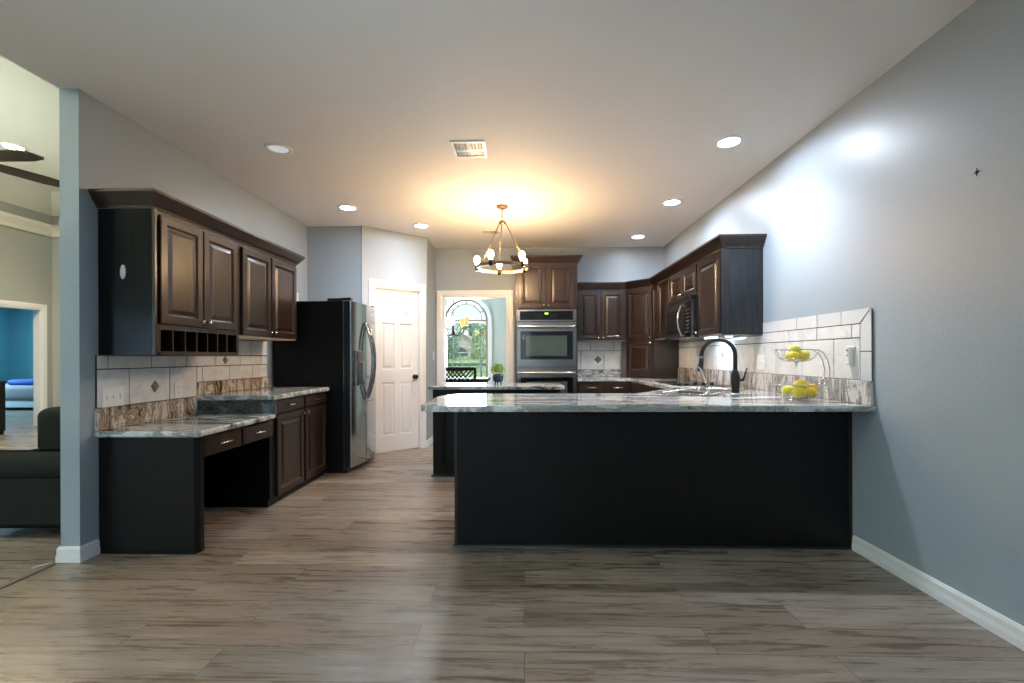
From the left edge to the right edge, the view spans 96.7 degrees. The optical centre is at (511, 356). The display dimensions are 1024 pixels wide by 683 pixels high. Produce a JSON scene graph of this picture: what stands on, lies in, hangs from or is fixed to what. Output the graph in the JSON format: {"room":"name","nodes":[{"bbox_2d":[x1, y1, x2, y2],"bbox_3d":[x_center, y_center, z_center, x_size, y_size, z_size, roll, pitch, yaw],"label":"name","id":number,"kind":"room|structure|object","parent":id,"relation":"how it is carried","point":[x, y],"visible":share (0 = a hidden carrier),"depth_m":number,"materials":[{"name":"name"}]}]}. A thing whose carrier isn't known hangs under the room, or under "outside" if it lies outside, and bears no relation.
{"room":"kitchen","nodes":[
{"label":"kitchen","id":0,"kind":"room"},
{"bbox_2d":[0,307,10,383],"bbox_3d":[-11.092,-0.081,8.783,5.380,2.600,7.000,0,0,1],"label":"wall","id":1,"kind":"structure","parent":0,"point":[5,313],"depth_m":12.21,"materials":[{"name":"teal paint"}]},
{"bbox_2d":[11,309,32,379],"bbox_3d":[-11.002,-0.082,12.332,5.380,2.600,0.100,0,0,1],"label":"wall","id":2,"kind":"structure","parent":0,"point":[21,320],"depth_m":12.34,"materials":[{"name":"teal paint"}]},
{"bbox_2d":[0,201,52,407],"bbox_3d":[-8.503,-0.665,2.466,0.120,3.750,11.500,0,0,1],"label":"wall","id":3,"kind":"structure","parent":0,"point":[25,256],"depth_m":7.82,"materials":[{"name":"grey paint"}]},
{"bbox_2d":[0,300,46,425],"bbox_3d":[-8.361,0.142,7.589,0.138,2.135,1.050,0,0,1],"label":"trim","id":4,"kind":"structure","parent":3,"relation":"attached to","point":[39,310],"depth_m":8.00,"materials":[{"name":"white wood"}]},
{"bbox_2d":[0,174,59,215],"bbox_3d":[-5.612,-2.725,2.467,5.975,0.350,11.650,0,0,1],"label":"trim","id":5,"kind":"structure","parent":3,"relation":"attached to","point":[13,191],"depth_m":7.72,"materials":[{"name":"beige paint"}]},
{"bbox_2d":[0,211,59,237],"bbox_3d":[-5.547,-2.256,2.391,5.805,0.190,11.500,0,0,1],"label":"trim","id":6,"kind":"structure","parent":3,"relation":"attached to","point":[6,219],"depth_m":7.76,"materials":[{"name":"beige paint"}]},
{"bbox_2d":[0,55,59,190],"bbox_3d":[-5.588,-2.950,2.442,6.125,0.100,11.800,0,0,1],"label":"ceiling","id":7,"kind":"structure","parent":0,"point":[29,104],"depth_m":5.56,"materials":[{"name":"beige paint"}]},
{"bbox_2d":[0,142,26,150],"bbox_3d":[-6.874,-2.891,6.275,0.260,0.010,0.260,0,0,1],"label":"recessed light","id":8,"kind":"object","parent":7,"relation":"in","point":[6,145],"visible":0.78,"depth_m":6.26,"materials":[{"name":"white plastic"}]},
{"bbox_2d":[0,149,59,186],"bbox_3d":[-4.909,-2.323,4.110,1.368,1.160,1.428,0,0,1],"label":"ceiling fan","id":9,"kind":"object","parent":7,"relation":"hanging from","point":[6,155],"visible":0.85,"depth_m":4.34,"materials":[{"name":"brown wood"}]},
{"bbox_2d":[52,216,59,406],"bbox_3d":[-5.455,-0.676,8.190,5.925,3.750,0.100,0,0,1],"label":"wall","id":10,"kind":"structure","parent":0,"point":[55,219],"depth_m":8.21,"materials":[{"name":"grey paint"}]},
{"bbox_2d":[59,89,306,545],"bbox_3d":[-2.532,-0.184,4.036,0.115,2.745,2.792,0,0,1],"label":"wall","id":11,"kind":"structure","parent":0,"point":[100,147],"depth_m":2.72,"materials":[{"name":"grey paint"}]},
{"bbox_2d":[55,539,99,562],"bbox_3d":[-2.494,1.144,5.344,0.147,0.090,5.441,0,0,1],"label":"baseboard","id":12,"kind":"structure","parent":11,"relation":"attached to","point":[64,554],"depth_m":2.63,"materials":[{"name":"white wood"}]},
{"bbox_2d":[98,208,238,354],"bbox_3d":[-2.304,-0.454,3.162,0.380,0.885,0.831,0,0,1],"label":"upper cabinet","id":13,"kind":"object","parent":11,"relation":"attached to","point":[168,285],"visible":1,"depth_m":2.81,"materials":[{"name":"brown wood"}]},
{"bbox_2d":[88,188,304,265],"bbox_3d":[-2.288,-0.947,3.619,0.394,0.098,1.864,0,0,1],"label":"crown molding","id":14,"kind":"structure","parent":13,"relation":"attached to","point":[103,198],"depth_m":2.96,"materials":[{"name":"brown wood"}]},
{"bbox_2d":[95,340,266,408],"bbox_3d":[-2.475,0.078,3.645,0.014,0.467,1.822,0,0,1],"label":"tile backsplash","id":15,"kind":"structure","parent":11,"relation":"attached to","point":[144,378],"depth_m":3.30,"materials":[{"name":"grey tile"}]},
{"bbox_2d":[102,386,123,407],"bbox_3d":[-2.485,0.249,2.839,0.014,0.125,0.150,0,0,1],"label":"light switch","id":16,"kind":"object","parent":15,"relation":"attached to","point":[111,396],"visible":1,"depth_m":2.83,"materials":[{"name":"white plastic"}]},
{"bbox_2d":[174,382,181,398],"bbox_3d":[-2.473,0.247,3.374,0.009,0.120,0.075,0,0,1],"label":"wall outlet","id":17,"kind":"object","parent":15,"relation":"attached to","point":[177,385],"visible":1,"depth_m":3.36,"materials":[{"name":"white plastic"}]},
{"bbox_2d":[238,243,296,340],"bbox_3d":[-2.282,-0.527,4.034,0.380,0.739,0.909,0,0,1],"label":"upper cabinet","id":18,"kind":"object","parent":11,"relation":"attached to","point":[267,284],"visible":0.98,"depth_m":3.95,"materials":[{"name":"brown wood"}]},
{"bbox_2d":[307,226,360,302],"bbox_3d":[-2.168,-0.185,5.476,0.770,2.745,0.100,0,0,1],"label":"wall","id":19,"kind":"structure","parent":0,"point":[333,252],"depth_m":5.43,"materials":[{"name":"grey paint"}]},
{"bbox_2d":[361,226,426,439],"bbox_3d":[-1.480,-0.187,5.725,0.873,2.745,0.100,0,0,-40],"label":"wall","id":20,"kind":"structure","parent":0,"point":[386,255],"depth_m":5.66,"materials":[{"name":"grey paint"}]},
{"bbox_2d":[375,288,418,452],"bbox_3d":[-1.435,0.172,5.709,0.601,2.010,0.096,0,0,-40],"label":"door","id":21,"kind":"structure","parent":20,"relation":"in","point":[396,312],"depth_m":5.73,"materials":[{"name":"white wood"}]},
{"bbox_2d":[368,279,425,454],"bbox_3d":[-1.451,0.125,5.736,0.770,2.120,0.118,0,0,-40],"label":"trim","id":22,"kind":"structure","parent":20,"relation":"attached to","point":[372,283],"depth_m":5.91,"materials":[{"name":"white wood"}]},
{"bbox_2d":[427,239,435,439],"bbox_3d":[-1.157,-0.189,6.278,0.100,2.745,0.607,0,0,1],"label":"wall","id":23,"kind":"structure","parent":0,"point":[431,251],"depth_m":6.24,"materials":[{"name":"grey paint"}]},
{"bbox_2d":[426,436,432,446],"bbox_3d":[-1.111,1.139,6.255,0.048,0.090,0.650,0,0,1],"label":"baseboard","id":24,"kind":"structure","parent":23,"relation":"attached to","point":[429,441],"depth_m":6.04,"materials":[{"name":"white wood"}]},
{"bbox_2d":[446,299,505,382],"bbox_3d":[-0.759,-0.190,9.582,4.400,2.745,0.120,0,0,1],"label":"wall","id":25,"kind":"structure","parent":0,"point":[497,307],"depth_m":9.51,"materials":[{"name":"grey paint"}]},
{"bbox_2d":[446,299,491,382],"bbox_3d":[-0.960,-0.324,9.552,1.080,1.935,0.110,0,0,1],"label":"window","id":26,"kind":"structure","parent":25,"relation":"in","point":[480,303],"depth_m":9.52,"materials":[{"name":"white"}]},
{"bbox_2d":[0,0,976,248],"bbox_3d":[-0.249,-1.614,1.562,4.815,0.100,10.210,0,0,1],"label":"ceiling","id":27,"kind":"structure","parent":0,"point":[590,116],"depth_m":2.67,"materials":[{"name":"white paint"}]},
{"bbox_2d":[264,142,292,154],"bbox_3d":[-1.744,-1.554,3.405,0.196,0.010,0.196,0,0,1],"label":"recessed light","id":28,"kind":"object","parent":27,"relation":"in","point":[277,148],"visible":1,"depth_m":3.40,"materials":[{"name":"white plastic"}]},
{"bbox_2d":[337,204,356,210],"bbox_3d":[-1.718,-1.554,4.751,0.196,0.010,0.196,0,0,1],"label":"recessed light","id":29,"kind":"object","parent":27,"relation":"in","point":[345,207],"visible":1,"depth_m":4.74,"materials":[{"name":"white plastic"}]},
{"bbox_2d":[413,223,428,227],"bbox_3d":[-1.082,-1.556,5.410,0.196,0.010,0.196,0,0,1],"label":"recessed light","id":30,"kind":"object","parent":27,"relation":"in","point":[417,225],"visible":1,"depth_m":5.40,"materials":[{"name":"white plastic"}]},
{"bbox_2d":[450,141,487,157],"bbox_3d":[-0.322,-1.557,3.427,0.255,0.013,0.265,0,0,1],"label":"ceiling vent","id":31,"kind":"object","parent":27,"relation":"in","point":[461,149],"visible":1,"depth_m":3.41,"materials":[{"name":"white plastic"}]},
{"bbox_2d":[480,230,500,234],"bbox_3d":[-0.266,-1.557,5.708,0.250,0.013,0.200,0,0,1],"label":"ceiling vent","id":32,"kind":"object","parent":27,"relation":"in","point":[483,232],"visible":0.91,"depth_m":5.70,"materials":[{"name":"white plastic"}]},
{"bbox_2d":[474,204,528,274],"bbox_3d":[-0.111,-1.229,4.733,0.569,0.670,0.568,0,0,1],"label":"chandelier","id":33,"kind":"object","parent":27,"relation":"hanging from","point":[523,263],"visible":1,"depth_m":4.69,"materials":[{"name":"gold metal"}]},
{"bbox_2d":[474,256,479,270],"bbox_3d":[-0.366,-0.973,4.749,0.058,0.158,0.057,0,0,1],"label":"bulb","id":34,"kind":"object","parent":33,"relation":"attached to","point":[476,259],"depth_m":4.73,"materials":[{"name":"beige glass"}]},
{"bbox_2d":[488,250,493,265],"bbox_3d":[-0.210,-0.973,4.480,0.058,0.158,0.057,0,0,1],"label":"bulb","id":35,"kind":"object","parent":33,"relation":"attached to","point":[490,253],"depth_m":4.46,"materials":[{"name":"white glass"}]},
{"bbox_2d":[497,264,501,274],"bbox_3d":[-0.139,-0.974,4.989,0.058,0.158,0.057,0,0,1],"label":"bulb","id":36,"kind":"object","parent":33,"relation":"attached to","point":[499,272],"depth_m":4.97,"materials":[{"name":"beige glass"}]},
{"bbox_2d":[519,251,524,266],"bbox_3d":[0.099,-0.974,4.543,0.058,0.158,0.057,0,0,1],"label":"bulb","id":37,"kind":"object","parent":33,"relation":"attached to","point":[521,255],"depth_m":4.52,"materials":[{"name":"beige glass"}]},
{"bbox_2d":[630,235,645,238],"bbox_3d":[1.645,-1.565,5.941,0.196,0.010,0.196,0,0,1],"label":"recessed light","id":38,"kind":"object","parent":27,"relation":"in","point":[633,236],"visible":1,"depth_m":5.93,"materials":[{"name":"white plastic"}]},
{"bbox_2d":[662,199,681,205],"bbox_3d":[1.624,-1.565,4.616,0.196,0.010,0.196,0,0,1],"label":"recessed light","id":39,"kind":"object","parent":27,"relation":"in","point":[669,202],"visible":1,"depth_m":4.61,"materials":[{"name":"white plastic"}]},
{"bbox_2d":[714,135,743,147],"bbox_3d":[1.583,-1.565,3.319,0.196,0.010,0.196,0,0,1],"label":"recessed light","id":40,"kind":"object","parent":27,"relation":"in","point":[732,140],"visible":1,"depth_m":3.31,"materials":[{"name":"white plastic"}]},
{"bbox_2d":[0,408,1023,682],"bbox_3d":[-5.725,1.230,4.846,16.300,0.060,16.600,0,0,1],"label":"floor","id":41,"kind":"structure","parent":0,"point":[358,575],"depth_m":2.11,"materials":[{"name":"brown wood"}]},
{"bbox_2d":[0,381,7,434],"bbox_3d":[-8.089,0.793,6.967,0.390,0.830,0.320,0,0,1],"label":"base cabinet","id":42,"kind":"object","parent":41,"relation":"on","point":[2,383],"visible":1,"depth_m":7.06,"materials":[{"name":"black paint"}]},
{"bbox_2d":[5,384,32,407],"bbox_3d":[-11.466,0.940,11.243,2.300,0.560,1.900,0,0,1],"label":"bed","id":43,"kind":"object","parent":41,"relation":"on","point":[16,396],"visible":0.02,"depth_m":10.31,"materials":[{"name":"grey"}]},
{"bbox_2d":[5,384,32,399],"bbox_3d":[-11.467,0.828,11.243,2.300,0.335,1.900,0,0,1],"label":"quilt","id":44,"kind":"object","parent":43,"relation":"on","point":[12,392],"depth_m":10.29,"materials":[{"name":"grey fabric"}]},
{"bbox_2d":[7,379,32,384],"bbox_3d":[-11.255,0.593,10.763,0.850,0.128,0.550,0,0,1],"label":"pillow","id":45,"kind":"object","parent":43,"relation":"on","point":[16,381],"visible":0.46,"depth_m":10.50,"materials":[{"name":"blue fabric"}]},
{"bbox_2d":[0,563,57,588],"bbox_3d":[-2.701,1.186,-0.359,0.040,0.006,5.945,0,0,1],"label":"threshold","id":46,"kind":"object","parent":41,"relation":"on","point":[6,584],"visible":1,"depth_m":2.46,"materials":[{"name":"brown wood"}]},
{"bbox_2d":[0,406,60,528],"bbox_3d":[-3.157,0.776,4.019,1.000,0.830,2.205,0,0,1],"label":"sofa","id":47,"kind":"object","parent":41,"relation":"on","point":[30,480],"visible":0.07,"depth_m":2.93,"materials":[{"name":"black fabric"}]},
{"bbox_2d":[37,406,59,449],"bbox_3d":[-3.146,0.526,3.301,0.420,0.330,0.240,0,0,1],"label":"cushion","id":48,"kind":"object","parent":47,"relation":"on","point":[48,419],"depth_m":3.18,"materials":[{"name":"black fabric"}]},
{"bbox_2d":[31,562,51,568],"bbox_3d":[-2.669,1.183,2.583,0.014,0.010,0.082,0,0,35],"label":"cable","id":49,"kind":"object","parent":41,"relation":"on","point":[49,562],"visible":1,"depth_m":2.58,"materials":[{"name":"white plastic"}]},
{"bbox_2d":[99,420,272,553],"bbox_3d":[-2.170,0.836,3.160,0.640,0.704,0.847,0,0,1],"label":"base cabinet","id":50,"kind":"object","parent":41,"relation":"on","point":[151,489],"visible":0.94,"depth_m":2.75,"materials":[{"name":"brown wood"}]},
{"bbox_2d":[94,397,276,436],"bbox_3d":[-2.171,0.397,3.142,0.642,0.170,0.863,0,0,1],"label":"countertop","id":51,"kind":"structure","parent":50,"relation":"on","point":[175,417],"depth_m":3.11,"materials":[{"name":"stone"}]},
{"bbox_2d":[204,392,326,507],"bbox_3d":[-2.155,0.766,4.086,0.624,0.843,0.999,0,0,1],"label":"base cabinet","id":52,"kind":"object","parent":41,"relation":"on","point":[262,473],"visible":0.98,"depth_m":3.66,"materials":[{"name":"brown wood"}]},
{"bbox_2d":[196,377,328,400],"bbox_3d":[-2.155,0.273,4.066,0.627,0.140,1.020,0,0,1],"label":"countertop","id":53,"kind":"structure","parent":52,"relation":"on","point":[252,389],"depth_m":3.85,"materials":[{"name":"stone"}]},
{"bbox_2d":[274,297,375,472],"bbox_3d":[-1.956,0.291,5.024,0.944,1.792,0.775,0,0,1],"label":"refrigerator","id":54,"kind":"object","parent":41,"relation":"on","point":[334,347],"visible":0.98,"depth_m":4.64,"materials":[{"name":"black metal"}]},
{"bbox_2d":[446,367,475,382],"bbox_3d":[-0.929,0.683,8.261,0.620,1.000,0.431,0,0,1],"label":"dining chair","id":55,"kind":"object","parent":41,"relation":"on","point":[448,369],"visible":0.35,"depth_m":8.05,"materials":[{"name":"black paint"}]},
{"bbox_2d":[446,377,490,382],"bbox_3d":[-1.356,0.797,8.762,1.840,0.775,0.750,0,0,1],"label":"dining table","id":56,"kind":"object","parent":41,"relation":"on","point":[478,379],"visible":0.07,"depth_m":8.38,"materials":[{"name":"black paint"}]},
{"bbox_2d":[431,390,559,476],"bbox_3d":[-0.151,0.751,4.702,1.287,0.859,0.466,0,0,1],"label":"kitchen island","id":57,"kind":"object","parent":41,"relation":"on","point":[443,422],"visible":0.17,"depth_m":4.50,"materials":[{"name":"black wood"}]},
{"bbox_2d":[428,383,563,389],"bbox_3d":[-0.150,0.303,4.715,1.340,0.035,0.580,0,0,1],"label":"island countertop","id":58,"kind":"structure","parent":57,"relation":"on","point":[439,386],"depth_m":4.44,"materials":[{"name":"stone"}]},
{"bbox_2d":[490,364,505,383],"bbox_3d":[-0.145,0.177,4.724,0.179,0.218,0.176,0,0,1],"label":"potted plant","id":59,"kind":"object","parent":58,"relation":"on","point":[498,377],"visible":0.98,"depth_m":4.69,"materials":[{"name":"green plant"}]},
{"bbox_2d":[510,255,582,392],"bbox_3d":[0.454,-0.064,6.191,0.929,2.484,0.694,0,0,1],"label":"tall cabinet","id":60,"kind":"object","parent":41,"relation":"on","point":[550,281],"visible":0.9,"depth_m":5.89,"materials":[{"name":"brown wood"}]},
{"bbox_2d":[516,309,576,392],"bbox_3d":[0.453,0.078,6.149,0.775,1.380,0.723,0,0,1],"label":"double oven","id":61,"kind":"object","parent":60,"relation":"in","point":[546,339],"visible":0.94,"depth_m":5.86,"materials":[{"name":"silver metal"}]},
{"bbox_2d":[578,381,631,392],"bbox_3d":[1.209,0.748,6.179,0.694,0.855,0.680,0,0,1],"label":"base cabinet","id":62,"kind":"object","parent":41,"relation":"on","point":[583,386],"visible":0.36,"depth_m":5.87,"materials":[{"name":"brown wood"}]},
{"bbox_2d":[631,382,662,392],"bbox_3d":[1.813,0.746,5.330,0.654,0.855,2.347,0,0,1],"label":"base cabinet","id":63,"kind":"object","parent":41,"relation":"on","point":[635,387],"visible":0.11,"depth_m":5.36,"materials":[{"name":"brown wood"}]},
{"bbox_2d":[453,412,852,549],"bbox_3d":[0.870,0.748,3.486,2.446,0.859,1.381,0,0,1],"label":"base cabinet","id":64,"kind":"object","parent":41,"relation":"on","point":[670,480],"visible":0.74,"depth_m":2.81,"materials":[{"name":"black wood"}]},
{"bbox_2d":[421,368,875,411],"bbox_3d":[0.808,0.231,4.575,2.622,0.173,3.907,0,0,1],"label":"countertop","id":65,"kind":"structure","parent":64,"relation":"on","point":[842,395],"depth_m":2.91,"materials":[{"name":"stone"}]},
{"bbox_2d":[621,286,678,377],"bbox_3d":[1.854,-0.317,6.172,0.607,1.189,0.659,0,0,1],"label":"cabinet","id":66,"kind":"object","parent":65,"relation":"on","point":[642,356],"visible":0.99,"depth_m":5.95,"materials":[{"name":"brown wood"}]},
{"bbox_2d":[653,381,728,385],"bbox_3d":[1.815,0.258,4.693,0.500,0.040,0.785,0,0,1],"label":"cooktop","id":67,"kind":"object","parent":65,"relation":"in","point":[673,383],"visible":0.98,"depth_m":4.42,"materials":[{"name":"black metal"}]},
{"bbox_2d":[654,387,741,395],"bbox_3d":[1.514,0.293,3.663,0.440,0.042,0.780,0,0,43],"label":"sink","id":68,"kind":"object","parent":65,"relation":"in","point":[700,391],"visible":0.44,"depth_m":3.72,"materials":[{"name":"silver metal"}]},
{"bbox_2d":[694,366,710,393],"bbox_3d":[1.417,0.173,3.385,0.122,0.213,0.043,0,0,1],"label":"filter faucet","id":69,"kind":"object","parent":65,"relation":"on","point":[707,388],"visible":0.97,"depth_m":3.38,"materials":[{"name":"silver metal"}]},
{"bbox_2d":[697,338,747,393],"bbox_3d":[1.616,0.066,3.508,0.352,0.426,0.100,0,0,44],"label":"kitchen faucet","id":70,"kind":"object","parent":65,"relation":"on","point":[735,378],"visible":0.99,"depth_m":3.43,"materials":[{"name":"black metal"}]},
{"bbox_2d":[730,370,739,392],"bbox_3d":[1.688,0.185,3.438,0.068,0.172,0.068,0,0,1],"label":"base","id":71,"kind":"object","parent":70,"relation":"on","point":[735,376],"depth_m":3.41,"materials":[{"name":"black metal"}]},
{"bbox_2d":[770,349,830,400],"bbox_3d":[1.829,0.114,2.905,0.323,0.327,0.323,0,0,-44],"label":"fruit basket","id":72,"kind":"object","parent":65,"relation":"on","point":[804,398],"visible":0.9,"depth_m":2.87,"materials":[{"name":"silver metal"}]},
{"bbox_2d":[781,386,793,394],"bbox_3d":[1.755,0.213,2.897,0.072,0.064,0.065,0,0,29],"label":"lemon","id":73,"kind":"object","parent":72,"relation":"in","point":[787,390],"visible":0.77,"depth_m":2.88,"materials":[{"name":"yellow food"}]},
{"bbox_2d":[785,351,800,360],"bbox_3d":[1.778,-0.004,2.884,0.069,0.062,0.070,0,0,-7],"label":"lemon","id":74,"kind":"object","parent":72,"relation":"in","point":[789,354],"visible":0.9,"depth_m":2.87,"materials":[{"name":"yellow food"}]},
{"bbox_2d":[775,349,818,361],"bbox_3d":[1.815,-0.009,2.905,0.243,0.079,0.243,0,0,1],"label":"bowl","id":75,"kind":"object","parent":72,"relation":"on","point":[776,350],"depth_m":2.86,"materials":[{"name":"clear glass"}]},
{"bbox_2d":[791,387,806,397],"bbox_3d":[1.800,0.223,2.854,0.076,0.067,0.075,0,0,-26],"label":"lemon","id":76,"kind":"object","parent":72,"relation":"in","point":[799,392],"visible":0.8,"depth_m":2.83,"materials":[{"name":"yellow food"}]},
{"bbox_2d":[770,382,828,398],"bbox_3d":[1.830,0.217,2.905,0.323,0.095,0.323,0,0,1],"label":"bowl","id":77,"kind":"object","parent":72,"relation":"on","point":[824,384],"depth_m":2.86,"materials":[{"name":"clear glass"}]},
{"bbox_2d":[799,350,809,360],"bbox_3d":[1.850,-0.009,2.884,0.069,0.086,0.066,0,0,-41],"label":"lemon","id":78,"kind":"object","parent":72,"relation":"in","point":[806,354],"visible":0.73,"depth_m":2.86,"materials":[{"name":"yellow food"}]},
{"bbox_2d":[805,387,816,395],"bbox_3d":[1.873,0.222,2.856,0.073,0.065,0.074,0,0,35],"label":"lemon","id":79,"kind":"object","parent":72,"relation":"in","point":[812,391],"visible":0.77,"depth_m":2.83,"materials":[{"name":"yellow food"}]},
{"bbox_2d":[807,384,818,389],"bbox_3d":[1.917,0.202,2.915,0.065,0.060,0.067,0,0,-26],"label":"lemon","id":80,"kind":"object","parent":72,"relation":"in","point":[815,387],"visible":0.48,"depth_m":2.89,"materials":[{"name":"yellow food"}]},
{"label":"lemon","id":81,"kind":"object","parent":72,"relation":"in","visible":0},
{"bbox_2d":[788,345,800,352],"bbox_3d":[1.802,-0.048,2.905,0.063,0.056,0.063,0,0,-32],"label":"lemon","id":82,"kind":"object","parent":81,"relation":"on","point":[791,346],"visible":0.73,"depth_m":2.89,"materials":[{"name":"yellow food"}]},
{"bbox_2d":[436,247,663,383],"bbox_3d":[0.486,-0.194,6.595,3.370,2.745,0.110,0,0,1],"label":"wall","id":83,"kind":"structure","parent":0,"point":[455,268],"depth_m":6.55,"materials":[{"name":"grey paint"}]},
{"bbox_2d":[437,290,513,382],"bbox_3d":[-0.529,0.112,6.612,1.108,2.140,0.128,0,0,1],"label":"trim","id":84,"kind":"structure","parent":83,"relation":"attached to","point":[443,295],"depth_m":6.56,"materials":[{"name":"white"}]},
{"bbox_2d":[577,342,620,369],"bbox_3d":[1.252,-0.015,6.512,0.745,0.396,0.014,0,0,1],"label":"tile backsplash","id":85,"kind":"structure","parent":83,"relation":"attached to","point":[591,355],"depth_m":6.51,"materials":[{"name":"grey tile"}]},
{"bbox_2d":[577,290,625,341],"bbox_3d":[1.206,-0.562,6.330,0.691,0.695,0.376,0,0,1],"label":"upper cabinet","id":86,"kind":"object","parent":83,"relation":"attached to","point":[601,314],"visible":0.99,"depth_m":6.17,"materials":[{"name":"brown wood"}]},
{"bbox_2d":[664,0,1023,625],"bbox_3d":[2.102,-0.200,1.482,0.120,2.745,10.270,0,0,1],"label":"wall","id":87,"kind":"structure","parent":0,"point":[882,206],"depth_m":2.25,"materials":[{"name":"grey paint"}]},
{"bbox_2d":[653,277,670,339],"bbox_3d":[1.952,-0.564,5.500,0.376,0.695,0.701,0,0,1],"label":"upper cabinet","id":88,"kind":"object","parent":87,"relation":"attached to","point":[661,291],"visible":0.43,"depth_m":5.52,"materials":[{"name":"brown wood"}]},
{"bbox_2d":[670,261,698,301],"bbox_3d":[1.932,-0.757,4.746,0.376,0.310,0.802,0,0,1],"label":"upper cabinet","id":89,"kind":"object","parent":87,"relation":"attached to","point":[683,283],"visible":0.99,"depth_m":4.69,"materials":[{"name":"brown wood"}]},
{"bbox_2d":[665,294,726,339],"bbox_3d":[1.887,-0.391,4.745,0.454,0.411,0.797,0,0,1],"label":"microwave","id":90,"kind":"object","parent":89,"relation":"attached to","point":[680,314],"visible":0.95,"depth_m":4.57,"materials":[{"name":"black plastic"}]},
{"bbox_2d":[695,248,762,336],"bbox_3d":[1.916,-0.549,4.072,0.376,0.725,0.539,0,0,1],"label":"upper cabinet","id":91,"kind":"object","parent":87,"relation":"attached to","point":[729,280],"visible":1,"depth_m":3.81,"materials":[{"name":"brown wood"}]},
{"bbox_2d":[577,234,766,289],"bbox_3d":[1.677,-0.961,5.040,0.816,0.098,2.736,0,0,-20],"label":"crown molding","id":92,"kind":"structure","parent":91,"relation":"attached to","point":[713,245],"depth_m":4.47,"materials":[{"name":"brown wood"}]},
{"bbox_2d":[679,308,872,380],"bbox_3d":[2.104,-0.072,4.226,0.014,0.421,3.236,0,0,1],"label":"tile backsplash","id":93,"kind":"structure","parent":87,"relation":"attached to","point":[830,333],"depth_m":3.22,"materials":[{"name":"grey tile"}]},
{"bbox_2d":[757,355,764,369],"bbox_3d":[2.083,0.048,3.809,0.014,0.120,0.120,0,0,1],"label":"wall outlet","id":94,"kind":"object","parent":93,"relation":"attached to","point":[760,358],"visible":1,"depth_m":3.80,"materials":[{"name":"white plastic"}]},
{"bbox_2d":[845,346,854,365],"bbox_3d":[2.047,-0.005,2.759,0.033,0.125,0.055,0,0,1],"label":"wall outlet","id":95,"kind":"object","parent":93,"relation":"attached to","point":[849,350],"visible":1,"depth_m":2.74,"materials":[{"name":"white plastic"}]},
{"bbox_2d":[852,535,1023,650],"bbox_3d":[1.992,1.128,-0.393,0.016,0.090,6.315,0,0,1],"label":"baseboard","id":96,"kind":"structure","parent":87,"relation":"attached to","point":[1009,630],"depth_m":2.15,"materials":[{"name":"white wood"}]},
{"bbox_3d":[-0.800,-1.612,8.163,4.400,0.100,2.960,0,0,1],"label":"ceiling","id":97,"kind":"structure","parent":0,"visible":0},
{"bbox_2d":[446,299,468,335],"bbox_3d":[-1.019,-0.959,7.910,0.548,1.204,0.534,0,0,1],"label":"dining chandelier","id":98,"kind":"object","parent":97,"relation":"hanging from","point":[463,322],"visible":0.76,"depth_m":7.90,"materials":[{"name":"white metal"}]},
{"label":"outside","id":99,"kind":"structure","parent":0,"visible":0},
{"bbox_2d":[447,359,485,376],"bbox_3d":[1.264,0.876,49.884,80.000,1.800,80.200,0,0,1],"label":"lawn","id":100,"kind":"structure","parent":99,"point":[449,360],"depth_m":40.44,"materials":[{"name":"green plant"}]},
{"bbox_2d":[447,329,461,366],"bbox_3d":[-5.683,-0.847,40.182,2.627,3.466,2.427,0,0,1],"label":"tree","id":101,"kind":"object","parent":100,"relation":"on","point":[451,352],"visible":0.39,"depth_m":40.18,"materials":[{"name":"green plant"}]},
{"bbox_2d":[450,356,480,358],"bbox_3d":[-6.071,0.104,57.173,15.087,0.507,0.978,0,0,1],"label":"hedge","id":102,"kind":"object","parent":100,"relation":"on","point":[464,357],"visible":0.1,"depth_m":57.03,"materials":[{"name":"green plant"}]},
{"bbox_2d":[447,363,485,376],"bbox_3d":[-0.693,0.897,12.021,8.000,1.470,0.060,0,0,1],"label":"fence","id":103,"kind":"object","parent":100,"relation":"on","point":[448,364],"visible":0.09,"depth_m":12.00,"materials":[{"name":"grey metal"}]},
{"bbox_2d":[448,331,485,358],"bbox_3d":[-2.278,-1.538,64.428,16.400,3.688,9.300,0,0,1],"label":"house","id":104,"kind":"structure","parent":100,"relation":"on","point":[466,342],"depth_m":60.18,"materials":[{"name":"stone"}]},
{"bbox_2d":[454,322,485,336],"bbox_3d":[-5.541,-3.076,78.173,8.470,6.429,7.672,0,0,1],"label":"tree","id":105,"kind":"object","parent":100,"relation":"on","point":[470,328],"visible":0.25,"depth_m":75.96,"materials":[{"name":"green plant"}]},
{"bbox_2d":[470,328,485,362],"bbox_3d":[-2.582,-0.735,37.978,1.990,3.336,1.811,0,0,1],"label":"tree","id":106,"kind":"object","parent":100,"relation":"on","point":[478,349],"visible":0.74,"depth_m":37.69,"materials":[{"name":"green plant"}]},
{"label":"lemon","id":107,"kind":"object","parent":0,"visible":0},
{"bbox_2d":[793,379,808,388],"bbox_3d":[1.834,0.178,2.893,0.076,0.067,0.077,0,0,-42],"label":"lemon","id":108,"kind":"object","parent":107,"relation":"on","point":[800,381],"visible":0.77,"depth_m":2.87,"materials":[{"name":"yellow food"}]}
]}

